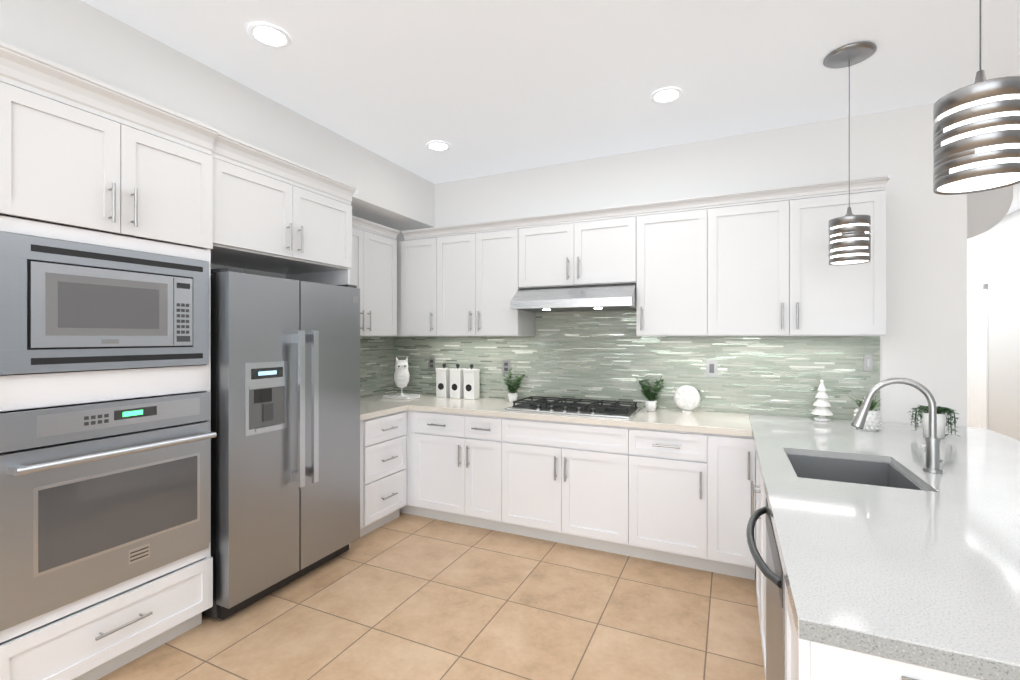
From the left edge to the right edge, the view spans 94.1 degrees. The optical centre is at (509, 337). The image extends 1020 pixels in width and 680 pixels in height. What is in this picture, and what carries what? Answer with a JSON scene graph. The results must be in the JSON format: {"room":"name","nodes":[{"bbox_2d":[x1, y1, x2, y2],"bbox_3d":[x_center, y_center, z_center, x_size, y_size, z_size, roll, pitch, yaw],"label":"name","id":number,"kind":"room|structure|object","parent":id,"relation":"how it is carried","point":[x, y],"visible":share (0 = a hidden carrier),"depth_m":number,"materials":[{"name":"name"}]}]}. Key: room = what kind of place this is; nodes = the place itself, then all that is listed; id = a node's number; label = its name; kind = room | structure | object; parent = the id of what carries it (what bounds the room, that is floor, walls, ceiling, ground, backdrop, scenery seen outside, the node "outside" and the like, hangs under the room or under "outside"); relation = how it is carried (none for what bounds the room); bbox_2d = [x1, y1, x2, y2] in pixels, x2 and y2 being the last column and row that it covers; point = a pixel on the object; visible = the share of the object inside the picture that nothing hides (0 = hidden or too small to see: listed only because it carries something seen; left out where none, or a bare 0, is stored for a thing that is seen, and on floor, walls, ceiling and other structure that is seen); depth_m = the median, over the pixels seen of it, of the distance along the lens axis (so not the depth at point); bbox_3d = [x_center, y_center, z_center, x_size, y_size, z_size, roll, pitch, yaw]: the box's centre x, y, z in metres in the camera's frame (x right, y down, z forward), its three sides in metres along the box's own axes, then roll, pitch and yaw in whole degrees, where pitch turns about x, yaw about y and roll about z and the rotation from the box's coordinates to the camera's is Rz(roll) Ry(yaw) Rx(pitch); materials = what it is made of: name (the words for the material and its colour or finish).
{"room":"kitchen","nodes":[
{"label":"kitchen","id":0,"kind":"room"},
{"bbox_2d":[0,0,433,230],"bbox_3d":[-2.321,-1.219,1.445,0.468,0.398,6.698,0,0,25],"label":"wall","id":1,"kind":"structure","parent":0,"point":[80,36],"depth_m":2.47,"materials":[{"name":"white paint"}]},
{"bbox_2d":[211,264,393,336],"bbox_3d":[-2.571,0.006,1.645,0.150,2.848,6.850,0,0,25],"label":"wall","id":2,"kind":"structure","parent":0,"point":[254,272],"depth_m":3.27,"materials":[{"name":"white paint"}]},
{"bbox_2d":[350,216,399,335],"bbox_3d":[-1.283,-0.460,3.774,0.387,0.900,0.812,0,0,25],"label":"upper cabinet","id":3,"kind":"object","parent":2,"relation":"attached to","point":[373,274],"visible":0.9,"depth_m":3.84,"materials":[{"name":"white wood"}]},
{"bbox_2d":[360,337,395,397],"bbox_3d":[-1.380,0.259,4.018,0.008,0.538,1.170,0,0,25],"label":"tile backsplash","id":4,"kind":"structure","parent":2,"relation":"attached to","point":[377,354],"depth_m":4.36,"materials":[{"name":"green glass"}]},
{"bbox_2d":[98,512,764,679],"bbox_3d":[2.933,1.480,2.757,9.200,0.100,13.500,0,0,25],"label":"floor","id":5,"kind":"structure","parent":0,"point":[403,596],"depth_m":2.39,"materials":[{"name":"tile"}]},
{"bbox_2d":[0,41,217,679],"bbox_3d":[-1.896,0.207,2.108,0.676,2.447,0.783,0,0,25],"label":"tall cabinet","id":6,"kind":"object","parent":5,"relation":"on","point":[84,159],"visible":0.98,"depth_m":1.94,"materials":[{"name":"white wood"}]},
{"bbox_2d":[0,231,208,374],"bbox_3d":[-1.819,-0.120,2.074,0.452,0.500,0.736,0,0,25],"label":"microwave","id":7,"kind":"object","parent":6,"relation":"in","point":[65,306],"visible":1,"depth_m":1.90,"materials":[{"name":"grey metal"}]},
{"bbox_2d":[0,392,216,630],"bbox_3d":[-1.844,0.646,2.085,0.659,0.759,0.736,0,0,25],"label":"wall oven","id":8,"kind":"object","parent":6,"relation":"in","point":[97,497],"visible":1,"depth_m":1.90,"materials":[{"name":"grey metal"}]},
{"bbox_2d":[202,268,359,619],"bbox_3d":[-1.470,0.542,2.871,0.775,1.775,0.910,0,0,25],"label":"refrigerator","id":9,"kind":"object","parent":5,"relation":"on","point":[285,427],"visible":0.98,"depth_m":2.59,"materials":[{"name":"grey metal"}]},
{"bbox_2d":[211,131,357,547],"bbox_3d":[-1.533,0.206,2.914,0.656,2.447,0.979,0,0,25],"label":"wall cabinet","id":10,"kind":"object","parent":5,"relation":"on","point":[275,213],"visible":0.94,"depth_m":2.74,"materials":[{"name":"white wood"}]},
{"bbox_2d":[360,410,406,536],"bbox_3d":[-1.198,1.000,3.617,0.673,0.860,0.594,0,0,25],"label":"base cabinet","id":11,"kind":"object","parent":5,"relation":"on","point":[383,469],"visible":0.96,"depth_m":3.49,"materials":[{"name":"white wood"}]},
{"bbox_2d":[400,410,419,515],"bbox_3d":[-0.913,1.000,4.139,0.750,0.860,0.625,0,0,25],"label":"base cabinet","id":12,"kind":"object","parent":5,"relation":"on","point":[412,507],"depth_m":3.75,"materials":[{"name":"white wood"}]},
{"bbox_2d":[420,411,471,525],"bbox_3d":[-0.387,1.000,3.894,0.519,0.860,0.625,0,0,25],"label":"base cabinet","id":13,"kind":"object","parent":5,"relation":"on","point":[445,438],"depth_m":3.61,"materials":[{"name":"white wood"}]},
{"bbox_2d":[472,415,507,532],"bbox_3d":[-0.065,1.000,3.745,0.416,0.860,0.625,0,0,25],"label":"base cabinet","id":14,"kind":"object","parent":5,"relation":"on","point":[489,434],"depth_m":3.45,"materials":[{"name":"white wood"}]},
{"bbox_2d":[508,418,639,557],"bbox_3d":[0.478,1.000,3.493,1.009,0.860,0.625,0,0,25],"label":"base cabinet","id":15,"kind":"object","parent":5,"relation":"on","point":[576,484],"depth_m":3.18,"materials":[{"name":"white wood"}]},
{"bbox_2d":[640,428,719,572],"bbox_3d":[1.096,1.000,3.206,0.576,0.860,0.625,0,0,25],"label":"base cabinet","id":16,"kind":"object","parent":5,"relation":"on","point":[680,498],"depth_m":2.90,"materials":[{"name":"white wood"}]},
{"bbox_2d":[720,435,754,579],"bbox_3d":[1.396,1.000,3.067,0.311,0.860,0.625,0,0,25],"label":"base cabinet","id":17,"kind":"object","parent":5,"relation":"on","point":[737,453],"depth_m":2.77,"materials":[{"name":"white wood"}]},
{"bbox_2d":[360,393,752,436],"bbox_3d":[0.013,0.550,3.390,3.062,0.040,1.204,0,0,25],"label":"countertop","id":18,"kind":"structure","parent":17,"relation":"on","point":[731,424],"depth_m":3.29,"materials":[{"name":"stone"}]},
{"bbox_2d":[383,393,419,399],"bbox_3d":[-0.951,0.516,4.174,0.260,0.025,0.180,0,0,25],"label":"decorative tray","id":19,"kind":"object","parent":18,"relation":"on","point":[409,396],"visible":1,"depth_m":4.13,"materials":[{"name":"white ceramic"}]},
{"bbox_2d":[394,356,409,396],"bbox_3d":[-0.951,0.341,4.167,0.121,0.350,0.114,0,0,25],"label":"owl figurine","id":20,"kind":"object","parent":19,"relation":"on","point":[401,377],"visible":1,"depth_m":4.15,"materials":[{"name":"white ceramic"}]},
{"bbox_2d":[436,363,451,397],"bbox_3d":[-0.586,0.379,4.224,0.110,0.300,0.110,0,0,25],"label":"canister","id":21,"kind":"object","parent":18,"relation":"on","point":[443,382],"visible":0.92,"depth_m":4.18,"materials":[{"name":"white ceramic"}]},
{"bbox_2d":[449,364,465,398],"bbox_3d":[-0.459,0.379,4.166,0.110,0.300,0.110,0,0,25],"label":"canister","id":22,"kind":"object","parent":18,"relation":"on","point":[457,383],"visible":0.96,"depth_m":4.12,"materials":[{"name":"white ceramic"}]},
{"bbox_2d":[463,364,479,399],"bbox_3d":[-0.332,0.379,4.107,0.110,0.300,0.110,0,0,25],"label":"canister","id":23,"kind":"object","parent":18,"relation":"on","point":[471,383],"visible":0.96,"depth_m":4.06,"materials":[{"name":"white ceramic"}]},
{"bbox_2d":[503,369,524,402],"bbox_3d":[0.020,0.391,3.874,0.212,0.275,0.176,0,0,25],"label":"plant","id":24,"kind":"object","parent":18,"relation":"on","point":[512,393],"visible":1,"depth_m":3.88,"materials":[{"name":"green plant"}]},
{"bbox_2d":[505,396,640,418],"bbox_3d":[0.469,0.503,3.504,0.900,0.052,0.480,0,0,25],"label":"cooktop","id":25,"kind":"object","parent":18,"relation":"in","point":[616,409],"visible":1,"depth_m":3.41,"materials":[{"name":"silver metal"}]},
{"bbox_2d":[636,375,663,411],"bbox_3d":[1.004,0.403,3.417,0.223,0.252,0.181,0,0,25],"label":"plant","id":26,"kind":"object","parent":18,"relation":"on","point":[650,402],"visible":1,"depth_m":3.41,"materials":[{"name":"green plant"}]},
{"bbox_2d":[674,385,700,412],"bbox_3d":[1.254,0.434,3.365,0.180,0.190,0.050,0,0,25],"label":"disc","id":27,"kind":"object","parent":18,"relation":"on","point":[687,398],"visible":1,"depth_m":3.35,"materials":[{"name":"white ceramic"}]},
{"bbox_2d":[750,454,763,604],"bbox_3d":[1.642,1.000,1.855,1.184,0.860,0.821,0,0,25],"label":"base cabinet","id":28,"kind":"object","parent":5,"relation":"on","point":[754,514],"depth_m":2.08,"materials":[{"name":"white wood"}]},
{"bbox_2d":[758,482,779,679],"bbox_3d":[1.340,1.000,1.203,1.184,0.860,0.734,0,0,25],"label":"dishwasher","id":29,"kind":"object","parent":5,"relation":"on","point":[767,545],"depth_m":1.67,"materials":[{"name":"grey metal"}]},
{"bbox_2d":[749,414,1019,679],"bbox_3d":[1.660,0.550,1.835,1.234,0.040,2.638,0,0,25],"label":"countertop","id":30,"kind":"structure","parent":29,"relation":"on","point":[929,577],"depth_m":1.22,"materials":[{"name":"stone"}]},
{"bbox_2d":[811,380,832,421],"bbox_3d":[1.990,0.399,3.029,0.124,0.260,0.118,0,0,25],"label":"tree figurine","id":31,"kind":"object","parent":30,"relation":"on","point":[822,404],"visible":1,"depth_m":3.01,"materials":[{"name":"white ceramic"}]},
{"bbox_2d":[786,453,925,490],"bbox_3d":[1.395,0.664,1.960,0.416,0.212,0.536,0,0,25],"label":"sink basin","id":32,"kind":"object","parent":30,"relation":"in","point":[886,474],"visible":0.08,"depth_m":2.17,"materials":[{"name":"grey metal"}]},
{"bbox_2d":[850,395,880,430],"bbox_3d":[2.056,0.417,2.738,0.170,0.224,0.169,0,0,25],"label":"potted plant","id":33,"kind":"object","parent":30,"relation":"on","point":[873,421],"visible":0.58,"depth_m":2.69,"materials":[{"name":"white ceramic"}]},
{"bbox_2d":[851,378,942,473],"bbox_3d":[1.571,0.346,1.943,0.296,0.367,0.097,0,0,25],"label":"faucet","id":34,"kind":"object","parent":30,"relation":"on","point":[932,447],"visible":1,"depth_m":1.88,"materials":[{"name":"silver metal"}]},
{"bbox_2d":[908,405,960,438],"bbox_3d":[2.257,0.448,2.532,0.227,0.162,0.193,0,0,25],"label":"trailing plant","id":35,"kind":"object","parent":30,"relation":"on","point":[942,418],"visible":0.69,"depth_m":2.51,"materials":[{"name":"green plant"}]},
{"bbox_2d":[774,558,976,679],"bbox_3d":[1.153,1.000,0.801,1.184,0.860,0.272,0,0,25],"label":"base cabinet","id":36,"kind":"object","parent":5,"relation":"on","point":[787,653],"depth_m":0.91,"materials":[{"name":"white wood"}]},
{"bbox_2d":[902,676,916,679],"bbox_3d":[0.760,0.650,0.828,0.120,0.080,0.007,0,0,25],"label":"outlet","id":37,"kind":"object","parent":36,"relation":"attached to","point":[905,678],"visible":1,"depth_m":0.85,"materials":[{"name":"white plastic"}]},
{"bbox_2d":[81,0,1019,214],"bbox_3d":[2.933,-1.470,2.757,9.200,0.100,13.500,0,0,25],"label":"ceiling","id":38,"kind":"structure","parent":0,"point":[485,87],"depth_m":2.47,"materials":[{"name":"white paint"}]},
{"bbox_2d":[248,23,290,47],"bbox_3d":[-1.127,-1.414,2.227,0.180,0.008,0.180,0,0,25],"label":"recessed light","id":39,"kind":"object","parent":38,"relation":"in","point":[269,35],"visible":1,"depth_m":2.23,"materials":[{"name":"white paint"}]},
{"bbox_2d":[426,141,450,151],"bbox_3d":[-0.529,-1.414,3.515,0.180,0.008,0.180,0,0,25],"label":"recessed light","id":40,"kind":"object","parent":38,"relation":"in","point":[440,146],"visible":0.96,"depth_m":3.52,"materials":[{"name":"white paint"}]},
{"bbox_2d":[650,87,682,103],"bbox_3d":[0.915,-1.414,2.778,0.180,0.008,0.180,0,0,25],"label":"recessed light","id":41,"kind":"object","parent":38,"relation":"in","point":[666,95],"visible":1,"depth_m":2.78,"materials":[{"name":"white paint"}]},
{"bbox_2d":[823,41,876,264],"bbox_3d":[1.700,-0.896,2.380,0.220,1.042,0.220,0,0,25],"label":"pendant light","id":42,"kind":"object","parent":38,"relation":"hanging from","point":[849,238],"visible":1,"depth_m":2.33,"materials":[{"name":"silver metal"}]},
{"bbox_2d":[933,0,1019,194],"bbox_3d":[1.152,-0.896,1.163,0.220,1.042,0.220,0,0,25],"label":"pendant light","id":43,"kind":"object","parent":38,"relation":"hanging from","point":[976,137],"visible":1,"depth_m":1.11,"materials":[{"name":"silver metal"}]},
{"bbox_2d":[394,103,966,543],"bbox_3d":[0.821,0.006,3.764,4.220,2.848,0.150,0,0,25],"label":"wall","id":44,"kind":"structure","parent":0,"point":[924,341],"depth_m":3.01,"materials":[{"name":"white paint"}]},
{"bbox_2d":[397,238,404,335],"bbox_3d":[-1.009,-0.425,4.334,0.412,0.830,0.349,0,0,25],"label":"strip","id":45,"kind":"object","parent":44,"relation":"attached to","point":[400,244],"depth_m":4.11,"materials":[{"name":"white wood"}]},
{"bbox_2d":[401,227,440,335],"bbox_3d":[-0.680,-0.460,4.181,0.424,0.900,0.349,0,0,25],"label":"upper cabinet","id":46,"kind":"object","parent":44,"relation":"attached to","point":[423,246],"depth_m":4.02,"materials":[{"name":"white wood"}]},
{"bbox_2d":[441,217,534,335],"bbox_3d":[-0.202,-0.460,3.959,0.858,0.900,0.349,0,0,25],"label":"upper cabinet","id":47,"kind":"object","parent":44,"relation":"attached to","point":[483,263],"depth_m":3.78,"materials":[{"name":"white wood"}]},
{"bbox_2d":[525,204,636,287],"bbox_3d":[0.539,-0.645,3.615,0.887,0.530,0.349,0,0,25],"label":"upper cabinet","id":48,"kind":"object","parent":44,"relation":"attached to","point":[598,246],"depth_m":3.43,"materials":[{"name":"white wood"}]},
{"bbox_2d":[510,283,635,311],"bbox_3d":[0.507,-0.290,3.547,0.883,0.175,0.500,0,0,25],"label":"range hood","id":49,"kind":"object","parent":48,"relation":"attached to","point":[608,297],"visible":0.81,"depth_m":3.36,"materials":[{"name":"silver metal"}]},
{"bbox_2d":[396,310,879,419],"bbox_3d":[0.598,0.160,3.778,3.797,0.737,0.008,0,0,25],"label":"tile backsplash","id":50,"kind":"structure","parent":44,"relation":"attached to","point":[603,355],"depth_m":3.56,"materials":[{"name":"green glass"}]},
{"bbox_2d":[428,357,434,369],"bbox_3d":[-0.722,0.240,4.382,0.076,0.120,0.006,0,0,25],"label":"electrical outlet","id":51,"kind":"object","parent":50,"relation":"attached to","point":[431,363],"visible":1,"depth_m":4.38,"materials":[{"name":"grey plastic"}]},
{"bbox_2d":[502,360,509,373],"bbox_3d":[-0.033,0.250,4.062,0.076,0.120,0.006,0,0,25],"label":"electrical outlet","id":52,"kind":"object","parent":50,"relation":"attached to","point":[505,365],"visible":0.98,"depth_m":4.06,"materials":[{"name":"white plastic"}]},
{"bbox_2d":[706,360,717,376],"bbox_3d":[1.437,0.220,3.380,0.076,0.120,0.006,0,0,25],"label":"electrical outlet","id":53,"kind":"object","parent":50,"relation":"attached to","point":[711,368],"visible":1,"depth_m":3.38,"materials":[{"name":"white plastic"}]},
{"bbox_2d":[864,355,872,370],"bbox_3d":[2.261,0.160,2.994,0.044,0.100,0.011,0,0,25],"label":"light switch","id":54,"kind":"object","parent":50,"relation":"attached to","point":[868,362],"visible":1,"depth_m":2.99,"materials":[{"name":"white plastic"}]},
{"bbox_2d":[636,194,720,335],"bbox_3d":[1.147,-0.460,3.333,0.568,0.900,0.349,0,0,25],"label":"upper cabinet","id":55,"kind":"object","parent":44,"relation":"attached to","point":[678,288],"depth_m":3.16,"materials":[{"name":"white wood"}]},
{"bbox_2d":[721,175,888,335],"bbox_3d":[1.752,-0.460,3.052,0.992,0.900,0.349,0,0,25],"label":"upper cabinet","id":56,"kind":"object","parent":44,"relation":"attached to","point":[751,263],"depth_m":2.87,"materials":[{"name":"white wood"}]},
{"bbox_2d":[967,185,1012,238],"bbox_3d":[4.206,-1.184,4.713,1.118,0.468,0.120,0,0,25],"label":"wall","id":57,"kind":"structure","parent":0,"point":[987,210],"depth_m":4.50,"materials":[{"name":"white paint"}]},
{"bbox_2d":[967,209,1019,440],"bbox_3d":[6.102,0.006,6.081,0.150,2.848,3.798,0,0,25],"label":"wall","id":58,"kind":"structure","parent":0,"point":[993,258],"depth_m":5.58,"materials":[{"name":"white paint"}]},
{"bbox_2d":[967,284,987,428],"bbox_3d":[6.056,0.380,6.291,0.104,2.100,0.840,0,0,25],"label":"hall door","id":59,"kind":"structure","parent":58,"relation":"in","point":[977,356],"depth_m":6.10,"materials":[{"name":"white wood"}]}
]}

